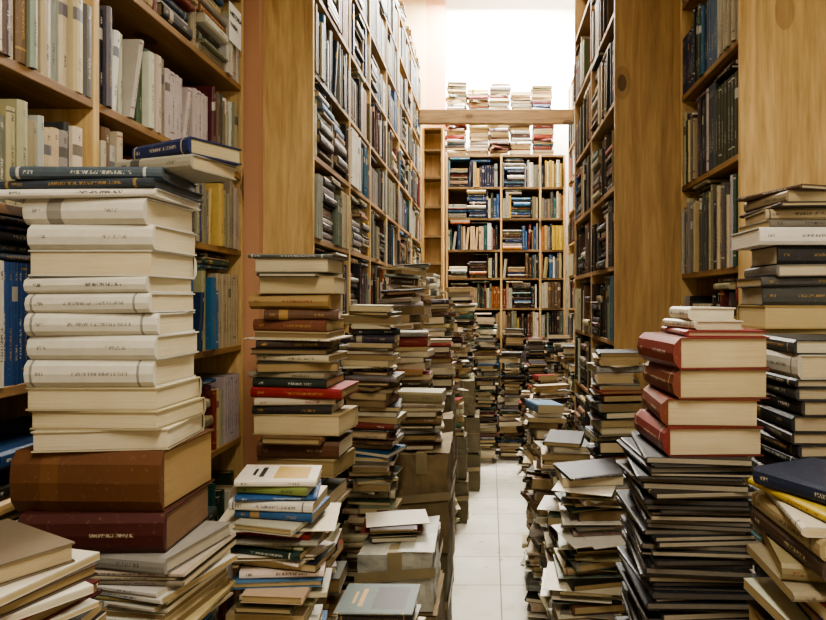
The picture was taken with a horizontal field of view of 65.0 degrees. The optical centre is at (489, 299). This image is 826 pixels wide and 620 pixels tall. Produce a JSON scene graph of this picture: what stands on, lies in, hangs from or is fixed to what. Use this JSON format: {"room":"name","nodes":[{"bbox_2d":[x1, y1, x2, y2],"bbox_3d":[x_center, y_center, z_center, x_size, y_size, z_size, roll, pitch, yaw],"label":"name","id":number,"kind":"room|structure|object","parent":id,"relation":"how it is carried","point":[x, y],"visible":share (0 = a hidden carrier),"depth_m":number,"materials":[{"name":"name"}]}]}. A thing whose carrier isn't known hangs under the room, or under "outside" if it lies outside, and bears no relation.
{"room":"bookshop","nodes":[
{"label":"bookshop","id":0,"kind":"room"},
{"bbox_2d":[244,0,262,467],"bbox_3d":[-1.117,-1.000,2.510,0.445,5.200,0.040,0,0,0],"label":"pilaster","id":1,"kind":"object","parent":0,"point":[253,9],"visible":0.25,"depth_m":2.49,"materials":[{"name":"paint"}]},
{"bbox_2d":[397,0,425,263],"bbox_3d":[-1.030,-1.000,7.232,0.620,5.200,0.125,0,0,0],"label":"pilaster","id":2,"kind":"object","parent":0,"point":[415,9],"depth_m":7.17,"materials":[{"name":"beige paint"}]},
{"bbox_2d":[426,0,445,298],"bbox_3d":[-0.610,-1.000,7.242,0.220,5.200,0.105,0,0,0],"label":"pilaster","id":3,"kind":"object","parent":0,"point":[435,9],"visible":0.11,"depth_m":7.19,"materials":[{"name":"paint"}]},
{"bbox_2d":[452,444,548,619],"bbox_3d":[-0.050,1.650,2.650,2.600,0.100,9.300,0,0,0],"label":"floor","id":4,"kind":"structure","parent":0,"point":[489,584],"depth_m":4.10,"materials":[{"name":"white tile"}]},
{"bbox_2d":[0,518,108,619],"bbox_3d":[-0.735,0.978,0.938,0.311,1.245,0.307,0,0,0],"label":"book stack","id":5,"kind":"object","parent":4,"relation":"on","point":[42,577],"visible":1,"depth_m":0.92,"materials":[{"name":"beige paper"}]},
{"bbox_2d":[0,136,241,619],"bbox_3d":[-0.722,0.642,1.290,0.402,1.916,0.322,0,0,0],"label":"book stack","id":6,"kind":"object","parent":4,"relation":"on","point":[117,465],"visible":0.89,"depth_m":1.21,"materials":[{"name":"beige paper"}]},
{"bbox_2d":[0,0,243,562],"bbox_3d":[-1.125,-0.125,1.413,0.350,3.450,2.127,0,0,0],"label":"bookcase","id":7,"kind":"object","parent":4,"relation":"on","point":[46,97],"visible":0.25,"depth_m":1.89,"materials":[{"name":"brown wood"}]},
{"bbox_2d":[0,0,240,619],"bbox_3d":[-1.054,-0.135,1.415,0.238,3.371,2.079,0,0,0],"label":"books","id":8,"kind":"object","parent":7,"relation":"on","point":[52,38],"visible":0.3,"depth_m":1.69,"materials":[{"name":"beige paper"}]},
{"bbox_2d":[229,1,241,50],"bbox_3d":[-0.936,-1.005,2.361,0.003,0.140,0.112,0,0,0],"label":"label","id":9,"kind":"object","parent":7,"relation":"attached to","point":[235,25],"visible":1,"depth_m":2.35,"materials":[{"name":"white paper"}]},
{"bbox_2d":[219,465,340,619],"bbox_3d":[-0.491,1.002,1.535,0.324,1.195,0.338,0,0,0],"label":"paperbacks","id":10,"kind":"object","parent":4,"relation":"on","point":[280,516],"visible":0.96,"depth_m":1.47,"materials":[{"name":"beige paper"}]},
{"bbox_2d":[244,254,358,619],"bbox_3d":[-0.565,0.732,1.942,0.305,1.737,0.265,0,0,0],"label":"book stack","id":11,"kind":"object","parent":4,"relation":"on","point":[300,388],"visible":0.66,"depth_m":1.87,"materials":[{"name":"beige paper"}]},
{"bbox_2d":[263,0,420,525],"bbox_3d":[-0.850,-0.315,4.531,0.300,3.830,3.982,0,0,0],"label":"bookcase","id":12,"kind":"object","parent":4,"relation":"on","point":[290,163],"visible":0.3,"depth_m":2.54,"materials":[{"name":"brown wood"}]},
{"bbox_2d":[314,0,420,589],"bbox_3d":[-0.814,-0.391,4.531,0.259,3.611,3.930,0,0,0],"label":"books","id":13,"kind":"object","parent":12,"relation":"on","point":[331,138],"visible":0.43,"depth_m":3.54,"materials":[{"name":"grey paper"}]},
{"bbox_2d":[396,0,419,72],"bbox_3d":[-0.814,-2.393,5.126,0.241,0.326,2.739,0,0,0],"label":"pile","id":14,"kind":"object","parent":12,"relation":"on","point":[400,4],"visible":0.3,"depth_m":6.00,"materials":[{"name":"beige paper"}]},
{"bbox_2d":[420,109,573,124],"bbox_3d":[0.065,-1.820,6.390,1.526,0.140,0.060,0,0,0],"label":"wooden beam","id":15,"kind":"structure","parent":12,"relation":"attached to","point":[427,116],"depth_m":6.36,"materials":[{"name":"brown wood"}]},
{"bbox_2d":[345,371,352,576],"bbox_3d":[-0.559,0.950,3.026,0.266,1.300,0.240,0,0,0],"label":"book stack","id":16,"kind":"object","parent":4,"relation":"on","point":[346,372],"visible":0.02,"depth_m":2.95,"materials":[{"name":"brown paper"}]},
{"bbox_2d":[339,304,406,584],"bbox_3d":[-0.477,0.809,2.590,0.276,1.583,0.283,0,0,0],"label":"book stack","id":17,"kind":"object","parent":4,"relation":"on","point":[372,358],"visible":0.67,"depth_m":2.51,"materials":[{"name":"beige paper"}]},
{"bbox_2d":[333,583,425,619],"bbox_3d":[-0.292,1.200,1.742,0.268,0.800,0.238,0,0,0],"label":"magazine stack","id":18,"kind":"object","parent":4,"relation":"on","point":[359,601],"visible":1,"depth_m":1.70,"materials":[{"name":"grey paper"}]},
{"bbox_2d":[377,288,430,329],"bbox_3d":[-0.523,0.766,3.775,0.338,1.668,0.304,0,0,0],"label":"book stack","id":19,"kind":"object","parent":4,"relation":"on","point":[406,301],"visible":0.09,"depth_m":3.72,"materials":[{"name":"beige paper"}]},
{"bbox_2d":[382,266,431,370],"bbox_3d":[-0.544,0.694,4.084,0.345,1.812,0.352,0,0,0],"label":"book stack","id":20,"kind":"object","parent":4,"relation":"on","point":[399,277],"visible":0.08,"depth_m":4.02,"materials":[{"name":"beige paper"}]},
{"bbox_2d":[393,263,431,336],"bbox_3d":[-0.531,0.666,4.755,0.386,1.868,0.367,0,0,0],"label":"book stack","id":21,"kind":"object","parent":4,"relation":"on","point":[423,266],"visible":0.02,"depth_m":4.66,"materials":[{"name":"beige paper"}]},
{"bbox_2d":[394,330,434,464],"bbox_3d":[-0.427,0.880,3.316,0.272,1.440,0.255,0,0,0],"label":"book stack","id":22,"kind":"object","parent":4,"relation":"on","point":[413,349],"visible":0.12,"depth_m":3.24,"materials":[{"name":"beige paper"}]},
{"bbox_2d":[418,570,444,619],"bbox_3d":[-0.314,1.311,2.289,0.289,0.573,0.342,0,0,0],"label":"cardboard box","id":23,"kind":"object","parent":4,"relation":"on","point":[437,612],"visible":0.14,"depth_m":2.25,"materials":[{"name":"brown cardboard"}]},
{"bbox_2d":[354,515,442,611],"bbox_3d":[-0.314,0.925,2.284,0.269,0.221,0.332,0,0,0],"label":"parcel","id":24,"kind":"object","parent":23,"relation":"on","point":[408,562],"visible":0.64,"depth_m":2.13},
{"bbox_2d":[360,509,429,542],"bbox_3d":[-0.337,0.805,2.306,0.252,0.050,0.231,0,0,0],"label":"book stack","id":25,"kind":"object","parent":24,"relation":"on","point":[382,525],"visible":1,"depth_m":2.24,"materials":[{"name":"white paper"}]},
{"bbox_2d":[423,277,439,322],"bbox_3d":[-0.550,0.707,5.143,0.388,1.785,0.337,0,0,0],"label":"book stack","id":26,"kind":"object","parent":4,"relation":"on","point":[429,281],"visible":0.02,"depth_m":5.05,"materials":[{"name":"beige paper"}]},
{"bbox_2d":[422,128,443,298],"bbox_3d":[-0.587,-0.080,6.639,0.217,3.360,0.178,0,0,0],"label":"bookcase","id":27,"kind":"object","parent":4,"relation":"on","point":[432,138],"visible":0.49,"depth_m":6.72,"materials":[{"name":"brown wood"}]},
{"bbox_2d":[426,273,442,298],"bbox_3d":[-0.580,0.677,5.967,0.368,1.847,0.371,0,0,0],"label":"book stack","id":28,"kind":"object","parent":4,"relation":"on","point":[437,279],"visible":0.02,"depth_m":5.87,"materials":[{"name":"beige paper"}]},
{"bbox_2d":[423,299,460,531],"bbox_3d":[-0.379,0.796,4.399,0.372,1.608,0.355,0,0,12],"label":"book stack","id":29,"kind":"object","parent":4,"relation":"on","point":[441,316],"visible":0.14,"depth_m":4.36,"materials":[{"name":"beige paper"}]},
{"bbox_2d":[439,527,452,619],"bbox_3d":[-0.303,1.341,2.949,0.249,0.513,0.382,0,0,0],"label":"cardboard box","id":30,"kind":"object","parent":4,"relation":"on","point":[445,564],"visible":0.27,"depth_m":2.83,"materials":[{"name":"brown cardboard"}]},
{"bbox_2d":[396,432,454,552],"bbox_3d":[-0.293,0.868,2.949,0.249,0.455,0.382,0,0,0],"label":"cardboard box","id":31,"kind":"object","parent":30,"relation":"on","point":[426,482],"visible":0.64,"depth_m":2.77,"materials":[{"name":"brown cardboard"}]},
{"bbox_2d":[397,387,445,449],"bbox_3d":[-0.317,0.531,2.906,0.231,0.247,0.219,0,0,0],"label":"book stack","id":32,"kind":"object","parent":31,"relation":"on","point":[424,407],"visible":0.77,"depth_m":2.84,"materials":[{"name":"beige paper"}]},
{"bbox_2d":[440,411,454,591],"bbox_3d":[-0.288,1.113,3.579,0.179,0.967,0.162,0,0,0],"label":"cardboard box","id":33,"kind":"object","parent":4,"relation":"on","point":[448,417],"visible":0.14,"depth_m":3.56,"materials":[{"name":"brown cardboard"}]},
{"bbox_2d":[443,381,456,558],"bbox_3d":[-0.319,1.063,3.969,0.199,1.066,0.501,0,0,0],"label":"cardboard box","id":34,"kind":"object","parent":4,"relation":"on","point":[450,402],"visible":0.11,"depth_m":4.06,"materials":[{"name":"brown cardboard"}]},
{"bbox_2d":[425,338,456,389],"bbox_3d":[-0.302,0.392,3.957,0.191,0.306,0.180,0,0,0],"label":"book stack","id":35,"kind":"object","parent":34,"relation":"on","point":[443,365],"visible":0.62,"depth_m":3.88,"materials":[{"name":"beige paper"}]},
{"bbox_2d":[432,320,468,416],"bbox_3d":[-0.329,0.874,4.982,0.340,1.452,0.316,0,0,0],"label":"book stack","id":36,"kind":"object","parent":4,"relation":"on","point":[457,341],"visible":0.15,"depth_m":4.90,"materials":[{"name":"beige paper"}]},
{"bbox_2d":[446,287,478,375],"bbox_3d":[-0.294,0.738,6.067,0.370,1.725,0.332,0,0,8],"label":"book stack","id":37,"kind":"object","parent":4,"relation":"on","point":[462,300],"visible":0.26,"depth_m":5.99,"materials":[{"name":"beige paper"}]},
{"bbox_2d":[455,472,469,523],"bbox_3d":[-0.274,1.438,4.689,0.249,0.316,0.222,0,0,0],"label":"cardboard box","id":38,"kind":"object","parent":4,"relation":"on","point":[462,485],"visible":0.47,"depth_m":4.59,"materials":[{"name":"brown cardboard"}]},
{"bbox_2d":[454,432,467,479],"bbox_3d":[-0.279,1.134,4.699,0.242,0.312,0.202,0,0,0],"label":"parcel","id":39,"kind":"object","parent":38,"relation":"on","point":[461,453],"visible":0.42,"depth_m":4.61,"materials":[{"name":"cardboard"}]},
{"bbox_2d":[455,397,464,435],"bbox_3d":[-0.278,0.848,4.696,0.191,0.255,0.206,0,0,0],"label":"book stack","id":40,"kind":"object","parent":39,"relation":"on","point":[459,421],"visible":0.34,"depth_m":4.63,"materials":[{"name":"beige paper"}]},
{"bbox_2d":[467,447,480,491],"bbox_3d":[-0.274,1.434,5.564,0.389,0.328,0.432,0,0,0],"label":"cardboard box","id":41,"kind":"object","parent":4,"relation":"on","point":[473,459],"visible":0.3,"depth_m":5.36,"materials":[{"name":"brown cardboard"}]},
{"bbox_2d":[463,410,479,452],"bbox_3d":[-0.269,1.129,5.564,0.382,0.302,0.432,0,0,0],"label":"parcel","id":42,"kind":"object","parent":41,"relation":"on","point":[472,423],"visible":0.35,"depth_m":5.36,"materials":[{"name":"cardboard"}]},
{"bbox_2d":[457,376,475,415],"bbox_3d":[-0.284,0.818,5.564,0.332,0.303,0.432,0,0,0],"label":"parcel","id":43,"kind":"object","parent":42,"relation":"on","point":[469,397],"visible":0.36,"depth_m":5.36,"materials":[{"name":"cardboard"}]},
{"bbox_2d":[457,329,472,377],"bbox_3d":[-0.285,0.455,5.570,0.277,0.419,0.272,0,0,0],"label":"book stack","id":44,"kind":"object","parent":43,"relation":"on","point":[464,373],"visible":0.43,"depth_m":5.49,"materials":[{"name":"beige paper"}]},
{"bbox_2d":[472,339,499,462],"bbox_3d":[-0.054,0.999,6.386,0.307,1.202,0.288,0,0,0],"label":"book stack","id":45,"kind":"object","parent":4,"relation":"on","point":[487,353],"visible":0.76,"depth_m":6.30,"materials":[{"name":"beige paper"}]},
{"bbox_2d":[473,317,500,451],"bbox_3d":[-0.039,0.887,6.703,0.301,1.425,0.282,0,0,0],"label":"book stack","id":46,"kind":"object","parent":4,"relation":"on","point":[487,328],"visible":0.27,"depth_m":6.62,"materials":[{"name":"beige paper"}]},
{"bbox_2d":[446,155,565,443],"bbox_3d":[0.169,0.020,7.029,1.287,3.160,0.258,0,0,0],"label":"bookcase","id":47,"kind":"object","parent":4,"relation":"on","point":[454,195],"visible":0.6,"depth_m":7.02,"materials":[{"name":"brown wood"}]},
{"bbox_2d":[444,81,553,154],"bbox_3d":[0.096,-1.958,6.997,1.200,0.796,0.281,0,0,0],"label":"pile","id":48,"kind":"object","parent":47,"relation":"on","point":[520,143],"visible":0.76,"depth_m":6.92,"materials":[{"name":"beige paper"}]},
{"bbox_2d":[448,158,562,435],"bbox_3d":[0.169,-0.036,7.001,1.237,2.991,0.232,0,0,0],"label":"books","id":49,"kind":"object","parent":47,"relation":"in","point":[519,174],"visible":0.56,"depth_m":6.90,"materials":[{"name":"multicoloured paper"}]},
{"bbox_2d":[497,351,524,459],"bbox_3d":[0.210,1.059,6.493,0.296,1.082,0.300,0,0,0],"label":"book stack","id":50,"kind":"object","parent":4,"relation":"on","point":[510,439],"visible":0.92,"depth_m":6.42,"materials":[{"name":"beige paper"}]},
{"bbox_2d":[501,328,524,450],"bbox_3d":[0.235,0.947,6.754,0.283,1.306,0.291,0,0,0],"label":"book stack","id":51,"kind":"object","parent":4,"relation":"on","point":[513,338],"visible":0.25,"depth_m":6.69,"materials":[{"name":"beige paper"}]},
{"bbox_2d":[515,385,532,471],"bbox_3d":[0.419,1.198,5.973,0.365,0.805,0.364,0,0,0],"label":"book stack","id":52,"kind":"object","parent":4,"relation":"on","point":[525,394],"visible":0.27,"depth_m":5.90,"materials":[{"name":"beige paper"}]},
{"bbox_2d":[523,360,546,440],"bbox_3d":[0.467,1.108,6.436,0.286,0.984,0.275,0,0,0],"label":"book stack","id":53,"kind":"object","parent":4,"relation":"on","point":[532,367],"visible":0.23,"depth_m":6.34,"materials":[{"name":"beige paper"}]},
{"bbox_2d":[524,337,547,389],"bbox_3d":[0.480,0.998,6.741,0.282,1.204,0.293,0,0,0],"label":"book stack","id":54,"kind":"object","parent":4,"relation":"on","point":[534,345],"visible":0.2,"depth_m":6.66,"materials":[{"name":"brown paper"}]},
{"bbox_2d":[520,441,556,618],"bbox_3d":[0.327,1.167,3.293,0.346,0.866,0.316,0,0,0],"label":"book stack","id":55,"kind":"object","parent":4,"relation":"on","point":[541,486],"visible":0.44,"depth_m":3.21,"materials":[{"name":"beige paper"}]},
{"bbox_2d":[518,399,566,547],"bbox_3d":[0.339,1.097,3.737,0.357,1.007,0.356,0,0,0],"label":"book stack","id":56,"kind":"object","parent":4,"relation":"on","point":[544,415],"visible":0.3,"depth_m":3.67,"materials":[{"name":"beige paper"}]},
{"bbox_2d":[522,374,564,450],"bbox_3d":[0.459,1.121,5.606,0.368,0.957,0.330,0,0,0],"label":"book stack","id":57,"kind":"object","parent":4,"relation":"on","point":[538,378],"visible":0.09,"depth_m":5.50,"materials":[{"name":"beige paper"}]},
{"bbox_2d":[527,408,573,429],"bbox_3d":[0.378,1.147,4.145,0.351,0.907,0.360,0,0,0],"label":"book stack","id":58,"kind":"object","parent":4,"relation":"on","point":[566,411],"visible":0.02,"depth_m":4.06,"materials":[{"name":"beige paper"}]},
{"bbox_2d":[530,383,571,421],"bbox_3d":[0.434,1.096,4.596,0.340,1.008,0.340,0,0,0],"label":"book stack","id":59,"kind":"object","parent":4,"relation":"on","point":[542,391],"visible":0.2,"depth_m":4.50,"materials":[{"name":"beige paper"}]},
{"bbox_2d":[544,335,570,373],"bbox_3d":[0.674,0.974,6.483,0.288,1.253,0.273,0,0,0],"label":"book stack","id":60,"kind":"object","parent":4,"relation":"on","point":[551,339],"visible":0.17,"depth_m":6.40,"materials":[{"name":"beige paper"}]},
{"bbox_2d":[551,343,574,422],"bbox_3d":[0.694,0.999,5.954,0.260,1.203,0.245,0,0,0],"label":"book stack","id":61,"kind":"object","parent":4,"relation":"on","point":[559,370],"visible":0.13,"depth_m":5.89,"materials":[{"name":"beige paper"}]},
{"bbox_2d":[537,429,593,616],"bbox_3d":[0.383,1.108,2.926,0.352,0.984,0.348,0,0,0],"label":"book stack","id":62,"kind":"object","parent":4,"relation":"on","point":[558,446],"visible":0.26,"depth_m":2.83,"materials":[{"name":"beige paper"}]},
{"bbox_2d":[561,344,574,429],"bbox_3d":[0.686,0.974,4.995,0.286,1.251,0.258,0,0,0],"label":"book stack","id":63,"kind":"object","parent":4,"relation":"on","point":[569,349],"visible":0.09,"depth_m":4.94,"materials":[{"name":"beige paper"}]},
{"bbox_2d":[568,76,574,342],"bbox_3d":[0.995,-0.315,5.461,0.330,3.830,2.702,0,0,0],"label":"bookcase","id":64,"kind":"object","parent":4,"relation":"on","point":[571,247],"visible":0.02,"depth_m":6.79,"materials":[{"name":"brown wood"}]},
{"bbox_2d":[568,84,574,341],"bbox_3d":[0.937,-0.393,5.461,0.242,3.615,2.651,0,0,0],"label":"books","id":65,"kind":"object","parent":64,"relation":"on","point":[571,128],"visible":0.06,"depth_m":6.59,"materials":[{"name":"beige paper"}]},
{"bbox_2d":[568,364,574,430],"bbox_3d":[0.678,1.024,4.465,0.266,1.152,0.290,0,0,0],"label":"book stack","id":66,"kind":"object","parent":4,"relation":"on","point":[571,380],"visible":0.07,"depth_m":4.41,"materials":[{"name":"beige paper"}]},
{"bbox_2d":[540,457,628,619],"bbox_3d":[0.348,1.081,2.206,0.359,1.037,0.349,0,0,0],"label":"book stack","id":67,"kind":"object","parent":4,"relation":"on","point":[584,581],"visible":0.84,"depth_m":2.12,"materials":[{"name":"beige paper"}]},
{"bbox_2d":[585,349,644,615],"bbox_3d":[0.506,0.900,2.517,0.255,1.401,0.252,0,0,0],"label":"book stack","id":68,"kind":"object","parent":4,"relation":"on","point":[614,400],"visible":0.33,"depth_m":2.43,"materials":[{"name":"beige paper"}]},
{"bbox_2d":[575,0,679,457],"bbox_3d":[0.710,-0.375,3.438,0.340,3.950,1.327,0,0,0],"label":"bookcase","id":69,"kind":"object","parent":4,"relation":"on","point":[643,116],"visible":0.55,"depth_m":2.77,"materials":[{"name":"brown wood"}]},
{"bbox_2d":[574,0,613,442],"bbox_3d":[0.655,-0.035,3.439,0.259,3.169,1.275,0,0,0],"label":"books","id":70,"kind":"object","parent":69,"relation":"in","point":[601,256],"visible":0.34,"depth_m":3.37,"materials":[{"name":"paper"}]},
{"bbox_2d":[614,306,769,619],"bbox_3d":[0.465,0.807,1.442,0.332,1.585,0.351,0,0,0],"label":"book stack","id":71,"kind":"object","parent":4,"relation":"on","point":[686,521],"visible":0.98,"depth_m":1.33,"materials":[{"name":"paper"}]},
{"bbox_2d":[680,0,825,305],"bbox_3d":[0.990,-0.350,2.435,0.340,3.900,0.670,0,0,0],"label":"bookcase","id":72,"kind":"object","parent":4,"relation":"on","point":[779,48],"visible":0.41,"depth_m":2.10,"materials":[{"name":"brown wood"}]},
{"bbox_2d":[682,0,737,319],"bbox_3d":[0.936,-0.215,2.434,0.251,3.530,0.620,0,0,0],"label":"books","id":73,"kind":"object","parent":72,"relation":"in","point":[710,134],"visible":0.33,"depth_m":2.38,"materials":[{"name":"paper"}]},
{"bbox_2d":[730,184,825,572],"bbox_3d":[0.816,0.654,1.731,0.315,1.892,0.344,0,0,0],"label":"book stack","id":74,"kind":"object","parent":4,"relation":"on","point":[784,230],"visible":0.28,"depth_m":1.65,"materials":[{"name":"beige paper"}]},
{"bbox_2d":[743,457,825,619],"bbox_3d":[0.578,0.945,1.060,0.284,1.311,0.277,0,0,0],"label":"book stack","id":75,"kind":"object","parent":4,"relation":"on","point":[790,509],"visible":1,"depth_m":1.04,"materials":[{"name":"beige paper"}]},
{"bbox_2d":[748,333,825,577],"bbox_3d":[0.704,0.840,1.410,0.238,1.521,0.284,0,0,8],"label":"book stack","id":76,"kind":"object","parent":4,"relation":"on","point":[793,419],"visible":0.27,"depth_m":1.32,"materials":[{"name":"black paper"}]},
{"bbox_2d":[446,0,574,334],"bbox_3d":[-0.050,-1.000,7.350,2.800,5.200,0.100,0,0,0],"label":"wall","id":77,"kind":"structure","parent":0,"point":[521,44],"depth_m":7.30,"materials":[{"name":"white paint"}]}
]}

